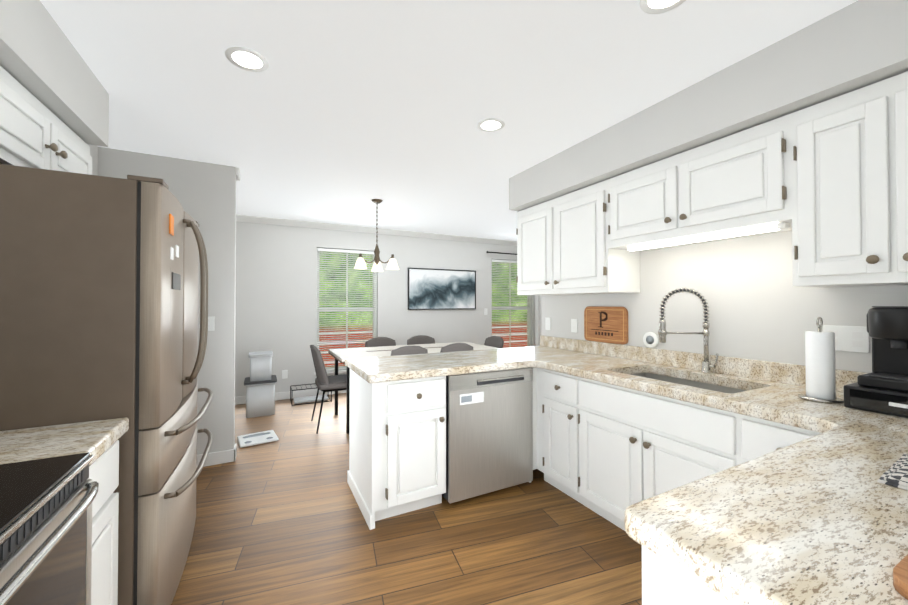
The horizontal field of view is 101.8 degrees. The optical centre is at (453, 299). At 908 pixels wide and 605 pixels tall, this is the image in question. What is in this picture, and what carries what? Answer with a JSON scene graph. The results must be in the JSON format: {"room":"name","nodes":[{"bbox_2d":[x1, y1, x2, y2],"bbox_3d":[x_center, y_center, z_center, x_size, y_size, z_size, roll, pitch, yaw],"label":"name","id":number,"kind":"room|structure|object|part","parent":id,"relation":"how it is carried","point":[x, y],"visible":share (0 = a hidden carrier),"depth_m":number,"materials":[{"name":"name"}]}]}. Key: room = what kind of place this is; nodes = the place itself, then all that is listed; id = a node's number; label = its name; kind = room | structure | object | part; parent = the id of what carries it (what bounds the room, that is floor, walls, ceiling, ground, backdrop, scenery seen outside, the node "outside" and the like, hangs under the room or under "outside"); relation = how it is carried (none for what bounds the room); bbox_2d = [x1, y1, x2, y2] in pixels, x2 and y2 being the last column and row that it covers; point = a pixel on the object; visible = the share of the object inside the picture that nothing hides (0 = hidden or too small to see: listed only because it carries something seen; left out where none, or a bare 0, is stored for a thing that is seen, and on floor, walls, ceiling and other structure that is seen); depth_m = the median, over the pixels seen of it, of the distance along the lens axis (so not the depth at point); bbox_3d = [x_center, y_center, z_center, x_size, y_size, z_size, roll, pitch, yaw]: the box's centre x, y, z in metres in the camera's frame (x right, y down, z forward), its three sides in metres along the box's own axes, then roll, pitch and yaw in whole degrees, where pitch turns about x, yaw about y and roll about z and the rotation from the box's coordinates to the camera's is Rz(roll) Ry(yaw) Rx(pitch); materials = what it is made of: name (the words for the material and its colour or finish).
{"room":"kitchen","nodes":[
{"label":"kitchen","id":0,"kind":"room"},
{"bbox_2d":[0,0,108,146],"bbox_3d":[-1.369,-0.986,0.674,0.320,0.290,2.830,0,-1,-27],"label":"soffit","id":1,"kind":"structure","parent":0,"point":[42,61],"depth_m":1.48,"materials":[{"name":"paint"}]},
{"bbox_2d":[88,144,97,175],"bbox_3d":[-2.228,0.103,1.844,0.120,2.440,5.960,0,-1,-27],"label":"wall","id":2,"kind":"structure","parent":0,"point":[94,152],"depth_m":2.62,"materials":[{"name":"paint"}]},
{"bbox_2d":[0,66,63,170],"bbox_3d":[-1.741,-0.660,1.335,0.263,0.323,0.513,0,-1,-27],"label":"upper cabinet","id":3,"kind":"object","parent":2,"relation":"attached to","point":[35,132],"depth_m":1.42,"materials":[{"name":"white wood"}]},
{"bbox_2d":[64,124,91,174],"bbox_3d":[-1.923,-0.656,1.687,0.263,0.323,0.513,0,-1,-27],"label":"upper cabinet","id":4,"kind":"object","parent":2,"relation":"attached to","point":[77,158],"depth_m":1.79,"materials":[{"name":"white wood"}]},
{"bbox_2d":[98,147,235,454],"bbox_3d":[-2.229,0.115,2.913,0.860,2.440,0.120,0,-1,-27],"label":"wall","id":5,"kind":"structure","parent":0,"point":[204,193],"depth_m":2.99,"materials":[{"name":"paint"}]},
{"bbox_2d":[208,317,213,330],"bbox_3d":[-1.976,0.198,2.972,0.075,0.115,0.006,0,-1,-27],"label":"electrical outlet plate","id":6,"kind":"object","parent":5,"relation":"attached to","point":[210,319],"depth_m":2.98,"materials":[{"name":"white plastic"}]},
{"bbox_2d":[197,447,236,466],"bbox_3d":[-2.192,1.284,2.843,0.874,0.100,0.014,0,-1,-27],"label":"baseboard","id":7,"kind":"structure","parent":5,"relation":"attached to","point":[220,457],"depth_m":2.99,"materials":[{"name":"white wood"}]},
{"bbox_2d":[236,170,240,180],"bbox_3d":[-2.255,-1.068,3.009,0.890,0.070,0.050,0,-1,-27],"label":"crown molding","id":8,"kind":"structure","parent":5,"relation":"attached to","point":[238,175],"depth_m":3.11,"materials":[{"name":"white wood"}]},
{"bbox_2d":[235,221,534,396],"bbox_3d":[-0.589,0.151,5.989,6.840,2.440,0.140,0,-1,-27],"label":"wall","id":9,"kind":"structure","parent":0,"point":[276,289],"depth_m":5.17,"materials":[{"name":"paint"}]},
{"bbox_2d":[282,370,287,378],"bbox_3d":[-2.301,1.022,5.013,0.070,0.115,0.006,0,-1,-27],"label":"electrical outlet plate","id":10,"kind":"object","parent":9,"relation":"attached to","point":[284,372],"depth_m":5.01,"materials":[{"name":"white plastic"}]},
{"bbox_2d":[235,389,346,404],"bbox_3d":[-0.554,1.320,5.907,6.600,0.100,0.014,0,-1,-27],"label":"baseboard","id":11,"kind":"structure","parent":9,"relation":"attached to","point":[311,392],"depth_m":5.05,"materials":[{"name":"white wood"}]},
{"bbox_2d":[314,248,376,374],"bbox_3d":[-1.575,0.165,5.457,0.940,1.800,0.160,0,-1,-27],"label":"window","id":12,"kind":"structure","parent":9,"relation":"in","point":[339,371],"depth_m":5.49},
{"bbox_2d":[317,248,376,370],"bbox_3d":[-1.567,0.152,5.442,0.860,1.755,0.055,0,-1,-27],"label":"window blinds","id":13,"kind":"object","parent":12,"relation":"attached to","point":[352,281],"visible":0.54,"depth_m":5.41,"materials":[{"name":"white plastic"}]},
{"bbox_2d":[236,214,516,245],"bbox_3d":[-0.539,-1.033,5.907,6.600,0.075,0.075,0,-1,-27],"label":"crown molding","id":14,"kind":"structure","parent":9,"relation":"attached to","point":[284,222],"depth_m":5.48,"materials":[{"name":"white wood"}]},
{"bbox_2d":[408,268,475,309],"bbox_3d":[-0.176,-0.162,6.109,1.240,0.668,0.028,0,-1,-27],"label":"picture","id":15,"kind":"object","parent":9,"relation":"attached to","point":[438,289],"visible":0.88,"depth_m":6.08,"materials":[{"name":"multicoloured paper"}]},
{"bbox_2d":[492,259,530,346],"bbox_3d":[1.064,0.180,6.821,1.000,1.800,0.160,0,-1,-27],"label":"window","id":16,"kind":"structure","parent":9,"relation":"in","point":[521,308],"depth_m":6.97,"materials":[{"name":"white plastic"}]},
{"bbox_2d":[492,259,531,347],"bbox_3d":[1.072,0.168,6.806,0.920,1.755,0.055,0,-1,-27],"label":"window blinds","id":17,"kind":"object","parent":16,"relation":"attached to","point":[503,261],"visible":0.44,"depth_m":6.77,"materials":[{"name":"white plastic"}]},
{"bbox_2d":[486,251,541,345],"bbox_3d":[1.234,0.255,6.796,1.519,2.190,0.096,0,-1,-27],"label":"curtain rod","id":18,"kind":"object","parent":9,"relation":"attached to","point":[538,319],"visible":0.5,"depth_m":6.94,"materials":[{"name":"metal"}]},
{"bbox_3d":[1.705,0.273,7.017,0.420,2.160,0.056,0,-1,-27],"label":"curtain panel","id":19,"kind":"part","parent":18,"relation":"part of","materials":[{"name":"fabric"}]},
{"bbox_2d":[171,393,641,604],"bbox_3d":[0.757,1.371,3.372,7.200,0.060,6.320,0,-1,-27],"label":"floor","id":20,"kind":"structure","parent":0,"point":[281,521],"depth_m":2.01,"materials":[{"name":"brown wood"}]},
{"bbox_2d":[0,452,98,604],"bbox_3d":[-1.076,0.762,0.518,0.698,1.090,0.760,0,-1,-27],"label":"range","id":21,"kind":"object","parent":20,"relation":"on","point":[45,531],"visible":1,"depth_m":0.82,"materials":[{"name":"silver metal"}]},
{"bbox_2d":[0,417,128,604],"bbox_3d":[-1.367,0.816,1.009,0.644,0.995,0.372,0,-1,-27],"label":"base cabinet","id":22,"kind":"object","parent":20,"relation":"on","point":[98,440],"depth_m":1.15,"materials":[{"name":"wood"}]},
{"bbox_2d":[0,417,128,465],"bbox_3d":[-1.367,0.443,1.014,0.644,0.050,0.372,0,-1,-27],"label":"countertop","id":23,"kind":"structure","parent":22,"relation":"on","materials":[{"name":"stone"}]},
{"bbox_2d":[0,164,212,604],"bbox_3d":[-1.578,0.435,1.630,0.827,1.770,0.910,0,-1,-27],"label":"fridge","id":24,"kind":"object","parent":20,"relation":"on","point":[98,297],"visible":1,"depth_m":1.32,"materials":[{"name":"grey metal"}]},
{"bbox_2d":[237,430,278,447],"bbox_3d":[-1.875,1.328,3.521,0.320,0.028,0.300,0,-1,-35],"label":"bathroom scale","id":25,"kind":"object","parent":20,"relation":"on","point":[252,439],"visible":1,"depth_m":3.48,"materials":[{"name":"white plastic"}]},
{"bbox_2d":[244,351,276,417],"bbox_3d":[-2.303,0.994,4.395,0.340,0.712,0.391,0,-1,-27],"label":"storage bins","id":26,"kind":"object","parent":20,"relation":"on","point":[260,382],"visible":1,"depth_m":4.26,"materials":[{"name":"plastic"}]},
{"bbox_2d":[290,383,331,405],"bbox_3d":[-1.903,1.255,4.903,0.490,0.206,0.292,0,-1,-27],"label":"wire rack","id":27,"kind":"object","parent":20,"relation":"on","point":[306,399],"visible":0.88,"depth_m":4.86,"materials":[{"name":"black metal"}]},
{"bbox_2d":[310,345,346,433],"bbox_3d":[-1.298,0.915,3.981,0.483,0.869,0.466,0,-1,-27],"label":"chair","id":28,"kind":"object","parent":20,"relation":"on","point":[324,382],"visible":0.81,"depth_m":3.78,"materials":[{"name":"fabric"}]},
{"bbox_2d":[365,337,395,346],"bbox_3d":[-0.860,0.922,4.589,0.466,0.869,0.483,0,-1,-27],"label":"chair","id":29,"kind":"object","parent":20,"relation":"on","point":[379,341],"visible":0.17,"depth_m":4.77,"materials":[{"name":"fabric"}]},
{"bbox_2d":[347,372,445,529],"bbox_3d":[-0.401,0.909,2.508,0.480,0.843,0.641,0,-1,-27],"label":"base cabinet","id":30,"kind":"object","parent":20,"relation":"on","point":[397,467],"depth_m":2.22,"materials":[{"name":"wood"}]},
{"bbox_2d":[345,344,907,604],"bbox_3d":[0.700,0.452,1.813,1.848,0.050,2.976,0,-1,-27],"label":"countertop","id":31,"kind":"structure","parent":30,"relation":"on","point":[763,494],"depth_m":1.26,"materials":[{"name":"beige stone"}]},
{"bbox_2d":[643,332,657,347],"bbox_3d":[1.342,0.278,2.517,0.015,0.110,0.110,0,-1,-27],"label":"dish","id":32,"kind":"object","parent":31,"relation":"on","point":[650,339],"visible":0.96,"depth_m":2.51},
{"bbox_2d":[629,368,744,391],"bbox_3d":[1.256,0.552,2.047,0.438,0.167,0.738,0,-1,-27],"label":"sink","id":33,"kind":"object","parent":31,"relation":"in","point":[713,384],"depth_m":2.17,"materials":[{"name":"grey metal"}]},
{"bbox_2d":[658,288,720,371],"bbox_3d":[1.386,0.181,2.176,0.225,0.501,0.254,0,-1,-27],"label":"faucet","id":34,"kind":"object","parent":31,"relation":"on","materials":[{"name":"silver metal"}]},
{"bbox_2d":[798,317,843,403],"bbox_3d":[1.549,0.248,1.560,0.140,0.349,0.140,0,-1,-27],"label":"paper towel","id":35,"kind":"object","parent":31,"relation":"on","point":[820,365],"visible":1,"depth_m":1.53,"materials":[{"name":"white paper"}]},
{"bbox_2d":[843,306,907,417],"bbox_3d":[1.754,0.224,1.360,0.340,0.394,0.365,0,-1,-27],"label":"coffee maker","id":36,"kind":"object","parent":31,"relation":"on","point":[882,387],"visible":1,"depth_m":1.38,"materials":[{"name":"black plastic"}]},
{"bbox_2d":[877,453,907,489],"bbox_3d":[1.157,0.404,0.793,0.290,0.020,0.280,0,-1,-31],"label":"dish towel","id":37,"kind":"object","parent":31,"relation":"on","point":[895,474],"visible":0.96,"depth_m":0.84,"materials":[{"name":"fabric"}]},
{"bbox_2d":[893,554,907,599],"bbox_3d":[0.878,0.399,0.477,0.445,0.022,0.325,0,-1,-27],"label":"serving board","id":38,"kind":"object","parent":31,"relation":"on","point":[900,576],"visible":1,"depth_m":0.52,"materials":[{"name":"brown wood"}]},
{"bbox_2d":[391,346,427,355],"bbox_3d":[-0.544,0.915,3.979,0.466,0.869,0.483,0,-1,-27],"label":"chair","id":39,"kind":"object","parent":20,"relation":"on","point":[406,350],"visible":0.15,"depth_m":3.77,"materials":[{"name":"fabric"}]},
{"bbox_2d":[328,342,499,433],"bbox_3d":[-0.463,0.971,4.407,1.864,0.762,0.854,0,-1,-27],"label":"dining table","id":40,"kind":"object","parent":20,"relation":"on","point":[342,355],"visible":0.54,"depth_m":4.22,"materials":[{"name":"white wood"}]},
{"bbox_2d":[407,335,434,344],"bbox_3d":[-0.363,0.925,4.846,0.466,0.869,0.483,0,-1,-27],"label":"chair","id":41,"kind":"object","parent":20,"relation":"on","point":[419,339],"visible":0.25,"depth_m":5.03,"materials":[{"name":"fabric"}]},
{"bbox_2d":[440,343,472,352],"bbox_3d":[-0.047,0.918,4.236,0.466,0.869,0.483,0,-1,-27],"label":"chair","id":42,"kind":"object","parent":20,"relation":"on","point":[454,347],"visible":0.19,"depth_m":4.02,"materials":[{"name":"fabric"}]},
{"bbox_2d":[442,367,532,502],"bbox_3d":[0.134,0.913,2.747,0.665,0.840,0.608,0,-1,-27],"label":"dishwasher","id":43,"kind":"object","parent":20,"relation":"on","point":[489,431],"visible":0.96,"depth_m":2.46,"materials":[{"name":"silver metal"}]},
{"bbox_2d":[484,336,503,347],"bbox_3d":[0.378,0.925,4.825,0.483,0.869,0.466,0,-1,-27],"label":"chair","id":44,"kind":"object","parent":20,"relation":"on","point":[495,341],"visible":0.23,"depth_m":4.92,"materials":[{"name":"fabric"}]},
{"bbox_2d":[642,596,652,604],"bbox_3d":[1.012,0.888,0.672,1.134,0.843,0.671,0,-1,-27],"label":"base cabinet","id":45,"kind":"object","parent":20,"relation":"on","point":[644,602],"depth_m":0.71,"materials":[{"name":"wood"}]},
{"bbox_2d":[40,0,857,240],"bbox_3d":[0.757,-1.139,3.401,7.200,0.080,6.320,0,-1,-27],"label":"ceiling","id":46,"kind":"structure","parent":0,"point":[344,112],"depth_m":1.91,"materials":[{"name":"paint"}]},
{"bbox_2d":[225,46,268,71],"bbox_3d":[-0.960,-1.114,1.714,0.179,0.009,0.179,0,-1,18],"label":"recessed light","id":47,"kind":"object","parent":46,"relation":"in","point":[247,59],"depth_m":1.71,"materials":[{"name":"white plastic"}]},
{"bbox_2d":[354,199,398,271],"bbox_3d":[-0.884,-0.707,4.071,0.468,0.767,0.473,0,-1,-27],"label":"chandelier","id":48,"kind":"object","parent":46,"relation":"hanging from","point":[377,265],"visible":1,"depth_m":4.02,"materials":[{"name":"glass"}]},
{"bbox_2d":[477,118,504,131],"bbox_3d":[0.235,-1.107,2.343,0.179,0.009,0.179,0,-1,18],"label":"recessed light","id":49,"kind":"object","parent":46,"relation":"in","point":[489,124],"depth_m":2.34,"materials":[{"name":"white plastic"}]},
{"bbox_2d":[639,0,685,13],"bbox_3d":[0.780,-1.118,1.353,0.179,0.009,0.179,0,-1,18],"label":"recessed light","id":50,"kind":"object","parent":46,"relation":"in","point":[647,6],"depth_m":1.40,"materials":[{"name":"white plastic"}]},
{"bbox_2d":[509,176,512,210],"bbox_3d":[2.088,0.129,4.132,3.550,2.440,0.120,0,-1,-27],"label":"wall","id":51,"kind":"structure","parent":0,"point":[511,178],"depth_m":3.33,"materials":[{"name":"paint"}]},
{"bbox_2d":[513,0,907,372],"bbox_3d":[1.434,0.106,2.105,0.525,2.440,2.820,0,-1,-27],"label":"wall","id":52,"kind":"structure","parent":0,"point":[761,307],"depth_m":1.95,"materials":[{"name":"paint"}]},
{"bbox_2d":[545,318,550,329],"bbox_3d":[0.885,0.231,3.468,0.007,0.116,0.070,0,-1,-27],"label":"electrical outlet plate","id":53,"kind":"object","parent":52,"relation":"attached to","point":[547,320],"depth_m":3.46,"materials":[{"name":"white plastic"}]},
{"bbox_2d":[571,319,577,332],"bbox_3d":[1.035,0.228,3.177,0.007,0.116,0.070,0,-1,-27],"label":"electrical outlet plate","id":54,"kind":"object","parent":52,"relation":"attached to","point":[573,321],"depth_m":3.17,"materials":[{"name":"white plastic"}]},
{"bbox_2d":[516,179,639,294],"bbox_3d":[0.942,-0.422,2.993,0.343,0.760,1.001,0,-1,-27],"label":"upper cabinet","id":55,"kind":"object","parent":52,"relation":"attached to","point":[562,241],"depth_m":2.75,"materials":[{"name":"white wood"}]},
{"bbox_2d":[584,306,627,344],"bbox_3d":[1.177,0.197,2.877,0.021,0.280,0.400,0,-1,-27],"label":"cutting board","id":56,"kind":"object","parent":52,"relation":"hanging from","point":[605,324],"visible":1,"depth_m":2.85,"materials":[{"name":"brown wood"}]},
{"bbox_2d":[608,113,791,250],"bbox_3d":[1.394,-0.579,2.120,0.343,0.466,0.970,0,-1,-27],"label":"upper cabinet","id":57,"kind":"object","parent":52,"relation":"attached to","point":[737,185],"depth_m":1.91,"materials":[{"name":"white wood"}]},
{"bbox_2d":[541,336,866,391],"bbox_3d":[1.515,0.382,2.227,0.021,0.100,2.961,0,-1,-27],"label":"backsplash","id":58,"kind":"structure","parent":52,"relation":"attached to","point":[732,366],"depth_m":2.26,"materials":[{"name":"beige stone"}]},
{"bbox_2d":[823,325,868,352],"bbox_3d":[1.801,0.181,1.696,0.007,0.116,0.150,0,-1,-27],"label":"electrical outlet plate","id":59,"kind":"object","parent":52,"relation":"attached to","point":[852,338],"depth_m":1.68,"materials":[{"name":"white plastic"}]},
{"bbox_2d":[784,71,907,286],"bbox_3d":[1.757,-0.440,1.417,0.343,0.760,0.609,0,-1,-27],"label":"upper cabinet","id":60,"kind":"object","parent":52,"relation":"attached to","point":[826,182],"depth_m":1.44,"materials":[{"name":"white wood"}]},
{"label":"outside","id":61,"kind":"structure","parent":0,"visible":0},
{"bbox_2d":[319,252,526,366],"bbox_3d":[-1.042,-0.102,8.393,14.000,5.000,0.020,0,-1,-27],"label":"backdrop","id":62,"kind":"structure","parent":61,"point":[367,337],"depth_m":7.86,"materials":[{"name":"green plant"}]}
]}

